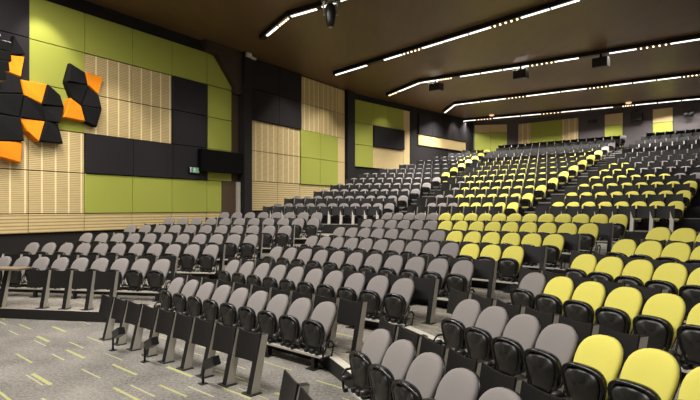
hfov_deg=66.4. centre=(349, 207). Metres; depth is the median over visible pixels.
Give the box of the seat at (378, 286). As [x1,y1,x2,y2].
[359,275,389,319]
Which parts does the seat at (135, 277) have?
frame, backrest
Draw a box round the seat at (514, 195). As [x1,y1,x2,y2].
[511,193,520,204]
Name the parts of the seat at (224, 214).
backrest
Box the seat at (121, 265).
[105,258,128,289]
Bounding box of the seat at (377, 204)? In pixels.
[371,203,382,217]
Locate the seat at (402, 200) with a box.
[397,196,407,210]
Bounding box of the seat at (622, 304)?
[595,287,643,334]
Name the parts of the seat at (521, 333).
backrest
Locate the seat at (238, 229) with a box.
[228,225,243,246]
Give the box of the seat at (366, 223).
[360,219,372,227]
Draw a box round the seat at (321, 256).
[306,250,328,266]
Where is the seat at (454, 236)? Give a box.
[446,231,463,241]
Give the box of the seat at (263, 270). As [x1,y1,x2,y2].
[247,263,270,286]
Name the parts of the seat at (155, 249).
backrest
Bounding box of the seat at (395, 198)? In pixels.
[388,196,396,209]
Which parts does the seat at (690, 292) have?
backrest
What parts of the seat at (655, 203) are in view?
backrest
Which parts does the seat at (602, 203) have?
backrest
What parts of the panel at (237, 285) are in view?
panel, post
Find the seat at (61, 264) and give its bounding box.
[46,257,68,288]
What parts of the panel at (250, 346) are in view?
panel, foot plate, post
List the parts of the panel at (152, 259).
panel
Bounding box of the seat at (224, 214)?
[218,212,228,223]
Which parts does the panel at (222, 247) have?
panel, post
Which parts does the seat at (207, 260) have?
frame, backrest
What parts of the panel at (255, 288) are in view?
panel, post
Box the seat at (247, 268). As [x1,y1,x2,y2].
[232,261,254,283]
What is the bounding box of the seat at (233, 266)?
[218,260,239,281]
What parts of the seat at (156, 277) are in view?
frame, backrest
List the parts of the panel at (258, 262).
panel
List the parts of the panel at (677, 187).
panel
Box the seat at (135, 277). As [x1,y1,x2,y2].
[121,259,149,290]
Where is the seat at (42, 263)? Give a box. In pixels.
[21,257,49,287]
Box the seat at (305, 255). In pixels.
[291,249,312,264]
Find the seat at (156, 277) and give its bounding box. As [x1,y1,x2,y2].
[142,259,170,291]
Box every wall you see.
[0,0,344,253]
[355,93,472,178]
[473,120,520,151]
[521,99,699,146]
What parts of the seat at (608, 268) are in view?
backrest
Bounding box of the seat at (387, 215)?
[381,213,392,218]
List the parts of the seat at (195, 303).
backrest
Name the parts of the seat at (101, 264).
backrest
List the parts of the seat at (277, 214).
backrest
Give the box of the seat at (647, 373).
[607,348,681,399]
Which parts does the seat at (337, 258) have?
backrest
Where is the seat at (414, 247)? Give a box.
[400,241,422,255]
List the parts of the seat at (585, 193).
backrest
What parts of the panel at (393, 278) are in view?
panel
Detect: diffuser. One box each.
[266,27,278,35]
[291,9,316,16]
[335,65,366,74]
[422,42,442,48]
[444,34,467,41]
[469,27,490,33]
[521,9,549,17]
[551,0,579,8]
[609,49,636,53]
[671,39,699,43]
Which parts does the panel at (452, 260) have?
panel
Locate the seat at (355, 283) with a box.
[337,273,365,301]
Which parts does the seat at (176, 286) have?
backrest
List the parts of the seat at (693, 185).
backrest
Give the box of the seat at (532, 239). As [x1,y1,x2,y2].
[520,233,541,265]
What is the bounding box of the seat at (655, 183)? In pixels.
[651,182,663,192]
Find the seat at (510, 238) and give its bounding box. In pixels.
[500,233,520,244]
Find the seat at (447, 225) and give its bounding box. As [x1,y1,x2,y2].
[436,221,452,229]
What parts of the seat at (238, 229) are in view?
backrest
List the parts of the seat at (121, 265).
backrest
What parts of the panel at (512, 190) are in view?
panel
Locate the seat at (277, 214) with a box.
[270,212,281,220]
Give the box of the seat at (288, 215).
[284,212,294,218]
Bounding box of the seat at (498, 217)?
[492,213,506,220]
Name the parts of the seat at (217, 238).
backrest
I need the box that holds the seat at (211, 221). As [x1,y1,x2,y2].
[202,218,216,225]
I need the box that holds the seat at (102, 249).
[88,243,108,258]
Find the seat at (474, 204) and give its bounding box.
[470,203,480,217]
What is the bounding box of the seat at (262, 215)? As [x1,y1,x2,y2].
[257,212,268,224]
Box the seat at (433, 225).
[421,221,437,229]
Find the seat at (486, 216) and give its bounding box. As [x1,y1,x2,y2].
[477,213,491,220]
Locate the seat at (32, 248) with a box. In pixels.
[19,242,39,253]
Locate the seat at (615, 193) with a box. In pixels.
[611,192,622,203]
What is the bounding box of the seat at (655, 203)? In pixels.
[647,201,665,227]
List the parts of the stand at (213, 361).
stem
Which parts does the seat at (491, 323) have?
backrest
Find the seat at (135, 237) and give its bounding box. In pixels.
[123,233,140,242]
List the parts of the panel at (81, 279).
panel, post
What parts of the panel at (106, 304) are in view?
panel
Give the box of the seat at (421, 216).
[414,213,426,219]
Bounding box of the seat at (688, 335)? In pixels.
[669,303,699,369]
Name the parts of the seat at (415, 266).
backrest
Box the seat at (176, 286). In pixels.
[155,277,184,310]
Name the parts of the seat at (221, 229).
backrest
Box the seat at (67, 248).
[53,243,73,254]
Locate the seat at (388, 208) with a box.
[383,203,393,214]
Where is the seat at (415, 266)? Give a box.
[399,257,425,279]
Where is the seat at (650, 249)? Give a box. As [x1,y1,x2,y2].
[629,241,662,258]
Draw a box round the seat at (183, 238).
[171,234,189,256]
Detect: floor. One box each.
[0,292,375,398]
[0,318,356,399]
[1,277,682,399]
[125,264,686,380]
[196,253,685,324]
[237,244,568,273]
[257,215,699,231]
[271,233,613,262]
[303,224,699,243]
[383,207,699,217]
[397,196,699,206]
[409,187,699,198]
[421,183,576,192]
[431,176,587,186]
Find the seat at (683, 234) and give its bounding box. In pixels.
[669,228,696,241]
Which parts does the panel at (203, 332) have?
panel, foot plate, post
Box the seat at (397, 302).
[378,278,414,323]
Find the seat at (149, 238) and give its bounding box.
[139,234,156,243]
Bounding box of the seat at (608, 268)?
[587,257,624,281]
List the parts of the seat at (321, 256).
backrest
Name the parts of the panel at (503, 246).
panel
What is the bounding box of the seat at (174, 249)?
[161,244,181,271]
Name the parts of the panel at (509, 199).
panel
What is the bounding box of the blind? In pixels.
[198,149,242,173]
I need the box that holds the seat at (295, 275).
[279,267,304,291]
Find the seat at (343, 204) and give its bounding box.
[337,203,347,223]
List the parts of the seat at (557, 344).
backrest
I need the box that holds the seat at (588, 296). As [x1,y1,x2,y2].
[563,281,606,322]
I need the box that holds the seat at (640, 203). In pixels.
[629,201,646,229]
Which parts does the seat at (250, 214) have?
backrest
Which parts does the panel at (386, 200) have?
panel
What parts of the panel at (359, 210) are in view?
panel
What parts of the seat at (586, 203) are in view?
backrest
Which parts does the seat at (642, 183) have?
backrest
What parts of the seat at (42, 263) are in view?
backrest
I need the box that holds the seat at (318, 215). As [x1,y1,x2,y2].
[309,212,322,230]
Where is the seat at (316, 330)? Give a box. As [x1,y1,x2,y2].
[296,301,336,355]
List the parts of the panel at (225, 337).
panel, foot plate, post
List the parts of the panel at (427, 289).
panel, post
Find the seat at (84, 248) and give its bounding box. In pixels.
[70,243,90,254]
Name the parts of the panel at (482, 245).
panel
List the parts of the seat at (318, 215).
backrest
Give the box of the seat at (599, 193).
[595,192,606,204]
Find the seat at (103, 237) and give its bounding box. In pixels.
[90,233,108,242]
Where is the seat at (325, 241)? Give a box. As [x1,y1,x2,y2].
[312,236,330,248]
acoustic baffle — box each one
[0,0,28,37]
[0,31,28,80]
[0,134,27,169]
[0,169,27,213]
[0,214,27,233]
[28,131,83,172]
[28,171,83,213]
[28,214,83,232]
[29,0,83,52]
[29,39,83,88]
[52,87,83,132]
[84,13,131,64]
[84,54,131,101]
[84,96,131,138]
[84,133,132,175]
[84,174,131,212]
[84,213,131,230]
[132,29,171,74]
[132,66,170,109]
[132,103,170,143]
[132,176,171,212]
[132,213,170,228]
[133,139,172,177]
[171,42,206,83]
[171,76,207,115]
[171,110,207,147]
[171,213,205,225]
[172,179,206,211]
[173,144,207,179]
[206,212,220,217]
[207,53,230,90]
[207,85,230,120]
[207,181,220,211]
[208,117,230,150]
[208,149,230,181]
[252,89,278,124]
[252,120,277,153]
[252,151,277,181]
[252,181,276,210]
[277,183,299,206]
[278,125,299,156]
[278,154,299,183]
[279,96,301,128]
[300,103,318,132]
[300,130,319,158]
[300,157,319,184]
[300,184,318,198]
[302,76,318,106]
[319,82,336,111]
[319,108,336,136]
[319,186,329,191]
[320,134,337,161]
[320,160,337,185]
[337,88,344,113]
[337,113,344,137]
[338,138,344,162]
[338,162,344,184]
[355,99,372,124]
[355,122,372,145]
[355,144,372,167]
[373,103,387,127]
[373,125,404,149]
[373,147,402,168]
[388,107,403,129]
[403,110,409,164]
[418,113,431,135]
[418,134,465,150]
[432,116,452,139]
[453,120,465,141]
[475,125,489,132]
[475,133,489,150]
[491,124,506,131]
[491,132,506,151]
[518,123,530,144]
[531,119,561,143]
[562,118,577,142]
[605,113,622,124]
[605,124,622,146]
[653,107,672,122]
[653,121,672,132]
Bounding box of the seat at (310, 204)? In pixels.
[305,203,314,220]
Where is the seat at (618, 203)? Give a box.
[614,202,628,214]
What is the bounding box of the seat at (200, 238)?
[189,234,206,257]
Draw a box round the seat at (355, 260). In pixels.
[340,252,363,270]
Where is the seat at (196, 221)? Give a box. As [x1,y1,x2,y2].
[191,218,201,224]
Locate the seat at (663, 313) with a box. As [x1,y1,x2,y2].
[632,293,686,351]
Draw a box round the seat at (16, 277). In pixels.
[1,257,30,287]
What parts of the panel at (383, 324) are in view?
post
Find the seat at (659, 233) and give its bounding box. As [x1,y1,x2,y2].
[645,227,671,240]
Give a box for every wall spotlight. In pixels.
[587,119,596,123]
[683,111,693,115]
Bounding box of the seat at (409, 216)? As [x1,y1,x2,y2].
[403,213,414,219]
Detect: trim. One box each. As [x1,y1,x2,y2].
[200,39,241,94]
[230,94,237,181]
[236,182,240,212]
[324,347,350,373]
[384,318,443,341]
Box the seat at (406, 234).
[396,229,413,239]
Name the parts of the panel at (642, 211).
panel, post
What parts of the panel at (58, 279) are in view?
panel, post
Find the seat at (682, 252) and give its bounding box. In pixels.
[655,243,691,261]
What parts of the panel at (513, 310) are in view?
post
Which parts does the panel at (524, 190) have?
panel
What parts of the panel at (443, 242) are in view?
panel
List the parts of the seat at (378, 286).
frame, backrest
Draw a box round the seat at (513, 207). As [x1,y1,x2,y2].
[504,202,518,219]
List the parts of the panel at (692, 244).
panel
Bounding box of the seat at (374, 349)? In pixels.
[341,329,391,399]
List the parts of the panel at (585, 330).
post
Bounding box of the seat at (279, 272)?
[262,265,286,289]
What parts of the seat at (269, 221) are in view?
backrest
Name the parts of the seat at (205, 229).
backrest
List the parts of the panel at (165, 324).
panel, foot plate, post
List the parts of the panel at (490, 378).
post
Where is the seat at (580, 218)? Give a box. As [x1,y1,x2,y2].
[572,214,589,222]
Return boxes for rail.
[0,281,170,301]
[127,263,220,279]
[154,302,334,370]
[178,252,259,266]
[239,241,293,254]
[341,368,368,399]
[345,311,414,328]
[410,289,474,305]
[472,278,517,292]
[507,302,692,373]
[522,257,565,271]
[562,244,600,253]
[596,233,629,243]
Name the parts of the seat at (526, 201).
backrest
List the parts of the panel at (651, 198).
panel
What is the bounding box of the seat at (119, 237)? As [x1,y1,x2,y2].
[106,233,124,243]
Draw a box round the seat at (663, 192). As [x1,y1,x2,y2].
[659,191,672,204]
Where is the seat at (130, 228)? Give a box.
[121,225,136,233]
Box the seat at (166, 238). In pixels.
[156,234,172,243]
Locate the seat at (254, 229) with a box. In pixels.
[245,225,259,235]
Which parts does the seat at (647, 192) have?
backrest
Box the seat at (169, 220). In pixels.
[163,218,174,225]
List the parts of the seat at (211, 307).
backrest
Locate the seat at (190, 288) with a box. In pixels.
[168,280,198,315]
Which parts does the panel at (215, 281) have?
panel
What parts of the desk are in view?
leg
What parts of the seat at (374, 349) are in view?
frame, backrest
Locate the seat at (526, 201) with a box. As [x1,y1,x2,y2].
[520,193,533,211]
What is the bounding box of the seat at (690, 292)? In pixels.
[679,268,699,320]
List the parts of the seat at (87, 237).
backrest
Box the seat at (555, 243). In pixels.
[542,234,564,267]
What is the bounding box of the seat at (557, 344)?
[514,323,578,397]
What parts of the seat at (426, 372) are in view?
backrest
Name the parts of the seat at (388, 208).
backrest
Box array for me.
[0,36,11,89]
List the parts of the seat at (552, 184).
backrest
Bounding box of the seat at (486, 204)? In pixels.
[482,203,492,212]
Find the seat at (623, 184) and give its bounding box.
[621,183,631,192]
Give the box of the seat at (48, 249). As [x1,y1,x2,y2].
[36,243,56,254]
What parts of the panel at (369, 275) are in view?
panel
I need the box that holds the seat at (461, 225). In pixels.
[450,221,467,230]
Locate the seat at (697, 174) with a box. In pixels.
[690,173,699,189]
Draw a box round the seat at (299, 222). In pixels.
[290,218,303,237]
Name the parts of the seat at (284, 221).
backrest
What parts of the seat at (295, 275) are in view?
backrest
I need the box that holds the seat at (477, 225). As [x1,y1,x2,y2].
[466,221,484,230]
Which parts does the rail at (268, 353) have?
leg, leg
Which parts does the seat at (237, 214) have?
backrest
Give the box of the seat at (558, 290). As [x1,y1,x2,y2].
[535,276,574,315]
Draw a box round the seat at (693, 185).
[684,181,697,206]
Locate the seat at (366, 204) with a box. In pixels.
[360,203,370,217]
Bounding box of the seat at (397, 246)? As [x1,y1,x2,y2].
[384,240,405,254]
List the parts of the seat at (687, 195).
backrest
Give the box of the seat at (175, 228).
[167,225,180,234]
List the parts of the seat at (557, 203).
backrest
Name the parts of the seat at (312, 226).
backrest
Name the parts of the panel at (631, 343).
post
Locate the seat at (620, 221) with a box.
[607,214,627,240]
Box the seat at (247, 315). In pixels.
[232,291,268,331]
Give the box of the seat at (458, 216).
[450,213,463,220]
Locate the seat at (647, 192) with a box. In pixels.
[642,191,655,203]
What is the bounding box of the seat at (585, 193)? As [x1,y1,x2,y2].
[579,192,591,202]
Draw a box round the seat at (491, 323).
[457,306,508,368]
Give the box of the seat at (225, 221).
[217,218,230,226]
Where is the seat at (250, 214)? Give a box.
[244,212,254,223]
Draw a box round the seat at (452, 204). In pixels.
[448,203,457,217]
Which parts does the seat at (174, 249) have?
backrest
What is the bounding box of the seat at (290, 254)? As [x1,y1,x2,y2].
[277,248,297,262]
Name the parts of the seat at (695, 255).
backrest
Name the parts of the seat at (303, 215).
backrest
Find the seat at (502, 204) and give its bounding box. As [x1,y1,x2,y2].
[493,202,505,216]
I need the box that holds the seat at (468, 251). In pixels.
[455,244,479,258]
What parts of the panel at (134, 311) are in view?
panel, post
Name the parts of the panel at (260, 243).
panel, post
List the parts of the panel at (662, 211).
panel, post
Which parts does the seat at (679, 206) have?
backrest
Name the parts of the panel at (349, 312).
panel, post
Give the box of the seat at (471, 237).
[462,231,481,242]
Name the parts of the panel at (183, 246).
panel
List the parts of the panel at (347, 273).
panel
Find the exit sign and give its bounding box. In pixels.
[188,167,198,173]
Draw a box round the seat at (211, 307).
[198,285,230,321]
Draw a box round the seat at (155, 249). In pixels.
[142,244,162,270]
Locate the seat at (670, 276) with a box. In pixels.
[644,263,688,294]
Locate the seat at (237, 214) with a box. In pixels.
[231,212,241,224]
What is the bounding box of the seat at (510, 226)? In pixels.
[500,222,518,231]
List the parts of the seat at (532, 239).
frame, backrest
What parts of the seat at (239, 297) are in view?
backrest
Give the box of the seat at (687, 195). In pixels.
[676,190,691,217]
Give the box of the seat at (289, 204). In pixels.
[284,203,292,215]
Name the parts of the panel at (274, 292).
panel, post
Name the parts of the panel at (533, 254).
panel, post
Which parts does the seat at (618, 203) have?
backrest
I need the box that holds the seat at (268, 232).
[262,225,275,247]
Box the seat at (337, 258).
[323,251,345,268]
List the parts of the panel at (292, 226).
panel, post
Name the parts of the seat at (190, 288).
backrest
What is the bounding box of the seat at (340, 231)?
[330,227,345,236]
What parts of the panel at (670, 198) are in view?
panel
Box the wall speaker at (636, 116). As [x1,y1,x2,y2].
[630,112,642,121]
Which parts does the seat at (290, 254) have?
backrest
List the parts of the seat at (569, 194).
backrest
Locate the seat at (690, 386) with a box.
[678,367,699,399]
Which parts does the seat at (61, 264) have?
backrest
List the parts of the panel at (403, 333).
panel, post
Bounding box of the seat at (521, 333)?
[487,314,540,377]
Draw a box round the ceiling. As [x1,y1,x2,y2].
[85,0,699,120]
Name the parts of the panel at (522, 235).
panel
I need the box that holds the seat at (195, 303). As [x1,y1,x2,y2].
[182,282,214,319]
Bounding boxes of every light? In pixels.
[246,52,256,59]
[321,0,340,27]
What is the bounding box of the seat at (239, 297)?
[214,288,248,326]
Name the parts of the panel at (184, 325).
panel, foot plate, post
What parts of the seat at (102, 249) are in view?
backrest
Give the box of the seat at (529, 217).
[522,214,537,221]
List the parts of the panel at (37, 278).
panel, post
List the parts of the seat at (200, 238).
backrest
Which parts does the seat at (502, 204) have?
backrest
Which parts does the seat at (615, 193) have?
backrest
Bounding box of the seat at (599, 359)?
[551,334,624,399]
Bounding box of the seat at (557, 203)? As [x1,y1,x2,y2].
[549,202,564,220]
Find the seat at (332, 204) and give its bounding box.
[326,203,336,223]
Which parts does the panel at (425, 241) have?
panel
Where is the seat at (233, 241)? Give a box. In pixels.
[224,234,240,258]
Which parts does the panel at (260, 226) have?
panel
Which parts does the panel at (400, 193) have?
panel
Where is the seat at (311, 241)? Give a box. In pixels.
[300,236,317,247]
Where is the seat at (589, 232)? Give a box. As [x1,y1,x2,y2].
[578,223,598,252]
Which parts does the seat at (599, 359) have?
backrest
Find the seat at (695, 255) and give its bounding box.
[685,246,699,263]
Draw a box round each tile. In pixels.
[0,72,22,93]
[0,94,23,116]
[0,114,23,141]
[0,141,21,162]
[8,55,23,76]
[10,36,24,54]
[19,95,43,120]
[20,79,46,103]
[21,118,44,141]
[39,121,62,143]
[42,85,63,106]
[42,105,63,122]
[61,98,84,121]
[63,63,86,84]
[63,82,87,104]
[80,87,101,108]
[81,106,101,127]
[85,72,102,94]
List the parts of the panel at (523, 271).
panel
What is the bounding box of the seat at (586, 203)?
[582,202,595,219]
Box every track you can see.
[259,0,345,39]
[333,0,580,74]
[386,34,699,95]
[443,71,699,112]
[463,96,699,120]
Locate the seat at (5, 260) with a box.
[0,256,11,286]
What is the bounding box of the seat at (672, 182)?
[667,181,679,192]
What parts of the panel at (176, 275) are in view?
panel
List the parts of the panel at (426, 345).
panel, post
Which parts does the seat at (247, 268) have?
backrest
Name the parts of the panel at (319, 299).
panel, post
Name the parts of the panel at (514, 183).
panel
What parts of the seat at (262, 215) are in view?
backrest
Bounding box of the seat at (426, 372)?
[391,352,444,399]
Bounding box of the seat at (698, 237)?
[695,233,699,242]
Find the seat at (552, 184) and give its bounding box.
[546,178,557,197]
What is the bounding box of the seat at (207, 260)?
[195,245,218,272]
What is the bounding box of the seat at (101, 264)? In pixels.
[85,258,108,289]
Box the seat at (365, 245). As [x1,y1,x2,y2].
[353,238,373,251]
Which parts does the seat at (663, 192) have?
backrest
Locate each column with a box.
[237,51,251,217]
[344,90,354,179]
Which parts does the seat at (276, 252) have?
backrest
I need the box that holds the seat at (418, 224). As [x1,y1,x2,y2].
[408,220,423,229]
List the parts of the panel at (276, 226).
panel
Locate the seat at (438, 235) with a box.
[427,230,445,240]
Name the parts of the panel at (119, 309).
panel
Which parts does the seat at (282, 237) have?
backrest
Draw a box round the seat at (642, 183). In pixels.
[636,182,647,192]
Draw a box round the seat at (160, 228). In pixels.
[151,225,165,234]
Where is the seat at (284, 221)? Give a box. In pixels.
[277,218,288,228]
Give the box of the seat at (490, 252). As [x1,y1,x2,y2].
[476,245,501,279]
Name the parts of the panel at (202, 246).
panel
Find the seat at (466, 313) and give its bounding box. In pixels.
[434,299,481,357]
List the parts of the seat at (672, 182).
backrest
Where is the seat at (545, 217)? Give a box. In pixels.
[538,214,553,221]
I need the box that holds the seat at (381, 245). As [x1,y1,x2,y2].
[368,239,388,252]
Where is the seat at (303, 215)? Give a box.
[297,212,308,230]
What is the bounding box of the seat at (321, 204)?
[316,203,325,223]
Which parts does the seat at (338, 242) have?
backrest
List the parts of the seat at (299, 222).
backrest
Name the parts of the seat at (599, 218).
backrest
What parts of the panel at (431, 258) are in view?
panel, post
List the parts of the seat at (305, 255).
backrest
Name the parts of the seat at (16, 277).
frame, backrest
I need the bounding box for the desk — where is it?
[0,266,31,307]
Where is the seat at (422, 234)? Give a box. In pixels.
[411,230,429,240]
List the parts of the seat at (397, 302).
frame, backrest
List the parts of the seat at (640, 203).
backrest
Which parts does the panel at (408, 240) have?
panel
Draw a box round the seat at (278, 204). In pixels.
[273,203,281,212]
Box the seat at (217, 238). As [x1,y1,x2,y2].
[206,234,223,258]
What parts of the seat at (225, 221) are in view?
backrest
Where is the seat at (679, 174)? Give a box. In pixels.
[675,173,685,182]
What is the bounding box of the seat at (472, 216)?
[464,213,477,220]
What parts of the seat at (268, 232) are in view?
backrest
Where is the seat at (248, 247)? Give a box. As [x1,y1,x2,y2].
[237,234,258,259]
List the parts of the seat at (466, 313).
backrest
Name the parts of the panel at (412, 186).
panel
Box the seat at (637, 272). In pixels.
[614,260,654,286]
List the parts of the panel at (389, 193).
panel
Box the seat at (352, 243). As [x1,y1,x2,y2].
[339,238,358,250]
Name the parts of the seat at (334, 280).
backrest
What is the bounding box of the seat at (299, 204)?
[295,203,303,217]
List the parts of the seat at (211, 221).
backrest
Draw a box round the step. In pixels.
[538,202,550,206]
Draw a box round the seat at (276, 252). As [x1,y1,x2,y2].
[263,247,282,262]
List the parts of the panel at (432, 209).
panel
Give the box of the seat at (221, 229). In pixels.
[212,225,227,235]
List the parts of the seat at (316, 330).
frame, backrest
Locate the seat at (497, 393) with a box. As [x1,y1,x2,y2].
[479,387,522,399]
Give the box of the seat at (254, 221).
[247,218,259,226]
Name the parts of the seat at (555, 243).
frame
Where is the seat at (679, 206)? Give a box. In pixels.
[666,201,684,230]
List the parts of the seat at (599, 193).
backrest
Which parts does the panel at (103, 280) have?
panel, post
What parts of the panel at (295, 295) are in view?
panel, post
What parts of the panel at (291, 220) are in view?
panel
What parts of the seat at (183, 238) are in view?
backrest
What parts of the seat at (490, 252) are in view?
backrest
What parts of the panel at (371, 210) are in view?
panel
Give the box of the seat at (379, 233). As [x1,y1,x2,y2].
[367,228,384,238]
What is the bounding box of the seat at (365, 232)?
[354,228,370,237]
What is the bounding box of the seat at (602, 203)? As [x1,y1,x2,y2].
[598,202,611,221]
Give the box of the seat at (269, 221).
[262,218,274,227]
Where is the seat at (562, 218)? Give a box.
[555,214,571,222]
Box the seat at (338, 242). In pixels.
[326,237,344,249]
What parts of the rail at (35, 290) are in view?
leg, leg, leg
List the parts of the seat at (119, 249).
backrest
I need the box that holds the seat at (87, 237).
[74,233,92,242]
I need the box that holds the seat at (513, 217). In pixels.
[506,214,521,221]
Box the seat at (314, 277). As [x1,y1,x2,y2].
[297,269,323,293]
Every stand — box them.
[109,327,125,351]
[140,336,158,362]
[198,355,220,385]
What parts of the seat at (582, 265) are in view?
backrest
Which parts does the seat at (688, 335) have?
frame, backrest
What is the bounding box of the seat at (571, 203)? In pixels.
[565,202,579,221]
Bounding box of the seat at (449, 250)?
[436,243,459,257]
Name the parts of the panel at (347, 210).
panel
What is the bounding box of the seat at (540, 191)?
[534,185,546,201]
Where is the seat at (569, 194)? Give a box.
[565,192,577,206]
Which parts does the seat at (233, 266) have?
backrest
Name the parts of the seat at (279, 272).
backrest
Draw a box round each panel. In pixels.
[4,253,22,265]
[23,253,41,266]
[27,269,50,308]
[41,254,59,267]
[49,269,73,309]
[51,241,66,251]
[60,254,78,268]
[67,242,83,251]
[71,270,95,310]
[79,254,98,268]
[84,242,100,252]
[94,270,118,296]
[98,294,119,340]
[99,254,117,269]
[100,232,114,241]
[101,242,117,252]
[111,297,132,345]
[116,232,130,241]
[118,255,137,269]
[119,242,135,253]
[124,300,147,351]
[132,232,146,241]
[136,242,152,253]
[138,255,157,286]
[139,304,163,357]
[144,224,157,232]
[148,232,162,241]
[154,243,170,254]
[155,308,180,363]
[159,224,171,232]
[159,255,177,286]
[164,232,178,242]
[172,243,188,270]
[173,312,199,370]
[174,224,186,232]
[174,272,187,291]
[180,232,195,242]
[187,274,202,295]
[188,224,201,232]
[190,243,206,270]
[191,317,220,378]
[197,233,211,242]
[202,277,220,298]
[203,224,216,232]
[208,243,225,271]
[212,322,242,387]
[214,233,228,242]
[217,279,234,320]
[219,224,231,232]
[227,257,241,272]
[231,233,245,257]
[234,224,247,232]
[234,282,252,324]
[235,328,267,396]
[241,258,255,274]
[248,233,262,257]
[250,224,263,246]
[251,284,271,329]
[255,260,271,276]
[263,206,272,216]
[265,224,278,245]
[270,244,283,256]
[270,261,287,278]
[270,287,292,334]
[274,206,284,217]
[279,370,309,399]
[281,224,294,246]
[282,245,296,256]
[284,198,293,206]
[285,206,295,217]
[286,263,304,279]
[289,218,300,237]
[291,290,314,340]
[295,198,304,206]
[296,246,309,258]
[297,206,307,214]
[298,387,312,399]
[303,265,323,280]
[306,198,315,206]
[308,206,318,214]
[310,247,324,259]
[313,191,322,198]
[313,294,339,347]
[317,198,326,206]
[320,206,331,224]
[322,267,343,283]
[324,191,332,197]
[325,248,339,261]
[328,198,337,206]
[330,185,338,191]
[332,206,343,224]
[334,191,343,198]
[337,298,366,352]
[339,198,348,206]
[340,185,348,190]
[340,249,355,262]
[342,269,364,300]
[344,206,355,224]
[345,191,353,197]
[347,236,360,247]
[350,185,358,190]
[350,198,359,205]
[355,191,364,197]
[356,206,366,218]
[356,250,371,264]
[357,218,368,226]
[360,184,368,190]
[361,198,371,205]
[361,237,375,248]
[364,271,387,315]
[366,191,374,197]
[368,206,378,218]
[370,184,378,190]
[372,252,389,266]
[373,198,382,214]
[375,237,390,248]
[376,191,385,198]
[378,317,404,342]
[380,184,388,190]
[384,198,393,214]
[387,191,396,206]
[387,273,412,319]
[390,184,398,190]
[390,253,408,268]
[391,238,406,250]
[397,326,427,358]
[398,191,407,206]
[400,184,409,199]
[407,206,417,215]
[407,239,423,249]
[408,254,428,271]
[411,184,419,197]
[412,228,426,238]
[412,276,438,324]
[416,197,426,206]
[417,206,428,217]
[419,336,454,375]
[423,240,441,251]
[426,197,436,206]
[428,206,439,218]
[428,229,443,238]
[428,255,449,295]
[429,219,441,228]
[434,190,444,197]
[437,197,447,205]
[440,206,451,214]
[441,183,450,190]
[441,241,460,254]
[444,189,454,197]
[444,229,458,240]
[445,348,486,376]
[446,287,474,313]
[447,197,458,205]
[449,257,472,292]
[450,182,459,189]
[451,206,463,215]
[454,189,464,197]
[458,197,469,206]
[460,182,469,189]
[460,230,477,239]
[460,241,480,251]
[464,189,475,196]
[464,206,476,215]
[470,182,479,189]
[470,197,481,205]
[471,220,485,229]
[471,293,499,310]
[472,258,497,298]
[475,188,486,196]
[476,206,489,215]
[478,230,494,241]
[479,242,501,278]
[479,362,526,397]
[480,181,490,188]
[482,196,493,216]
[486,188,497,196]
[486,220,501,227]
[489,206,502,215]
[490,181,500,188]
[494,196,506,208]
[496,299,527,320]
[497,231,515,242]
[498,188,509,196]
[501,181,511,188]
[501,220,518,229]
[501,243,523,280]
[506,196,519,213]
[509,187,521,206]
[512,180,522,197]
[516,231,535,264]
[518,221,535,231]
[518,266,542,310]
[520,380,573,399]
[521,187,533,206]
[523,180,534,187]
[523,244,547,269]
[525,306,559,331]
[535,180,546,197]
[535,206,549,216]
[536,221,553,231]
[536,232,555,245]
[543,270,567,283]
[550,206,565,216]
[551,195,564,205]
[554,221,571,232]
[558,233,580,251]
[558,315,599,346]
[564,186,577,195]
[565,195,579,205]
[566,205,581,216]
[568,274,596,299]
[569,250,592,267]
[573,222,592,233]
[577,178,589,187]
[578,186,591,195]
[580,195,595,205]
[583,205,598,217]
[590,177,602,185]
[593,185,606,194]
[593,222,613,252]
[593,252,617,262]
[596,194,611,205]
[596,278,628,305]
[598,325,647,370]
[600,205,616,217]
[604,177,617,185]
[608,185,622,194]
[612,194,628,205]
[618,176,631,185]
[618,205,635,231]
[618,254,645,267]
[619,237,641,246]
[623,184,638,194]
[629,194,645,205]
[629,283,667,314]
[633,176,646,184]
[637,205,654,230]
[639,184,654,194]
[642,238,667,248]
[646,257,676,269]
[647,194,664,218]
[648,175,662,184]
[656,183,671,194]
[656,205,674,232]
[664,175,678,184]
[666,193,683,218]
[667,240,695,251]
[673,183,690,206]
[677,260,699,283]
[680,174,695,183]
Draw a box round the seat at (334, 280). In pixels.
[316,271,343,297]
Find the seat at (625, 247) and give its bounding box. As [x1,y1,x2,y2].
[606,239,636,256]
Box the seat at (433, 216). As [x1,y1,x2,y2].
[426,213,438,219]
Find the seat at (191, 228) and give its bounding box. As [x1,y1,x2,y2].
[182,225,196,232]
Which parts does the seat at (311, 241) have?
backrest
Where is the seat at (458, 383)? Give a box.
[422,368,480,399]
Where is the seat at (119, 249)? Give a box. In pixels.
[106,243,126,256]
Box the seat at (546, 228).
[538,223,556,233]
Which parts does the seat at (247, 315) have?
backrest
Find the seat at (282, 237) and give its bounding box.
[273,226,291,245]
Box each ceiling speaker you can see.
[429,80,442,92]
[513,66,528,80]
[592,54,609,69]
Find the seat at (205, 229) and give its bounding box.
[195,225,211,235]
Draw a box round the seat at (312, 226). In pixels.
[302,218,319,237]
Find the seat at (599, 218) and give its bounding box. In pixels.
[590,214,608,240]
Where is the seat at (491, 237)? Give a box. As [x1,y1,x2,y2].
[482,232,500,243]
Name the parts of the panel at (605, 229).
panel, post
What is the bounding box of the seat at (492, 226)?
[484,222,500,231]
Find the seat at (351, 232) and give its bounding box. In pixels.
[341,228,357,236]
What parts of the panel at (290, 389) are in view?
panel, post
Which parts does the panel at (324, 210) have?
panel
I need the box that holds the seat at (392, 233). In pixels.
[381,229,398,238]
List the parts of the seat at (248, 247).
backrest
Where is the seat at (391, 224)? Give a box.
[383,220,396,228]
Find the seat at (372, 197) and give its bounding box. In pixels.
[366,196,374,206]
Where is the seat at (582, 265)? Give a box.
[563,254,597,277]

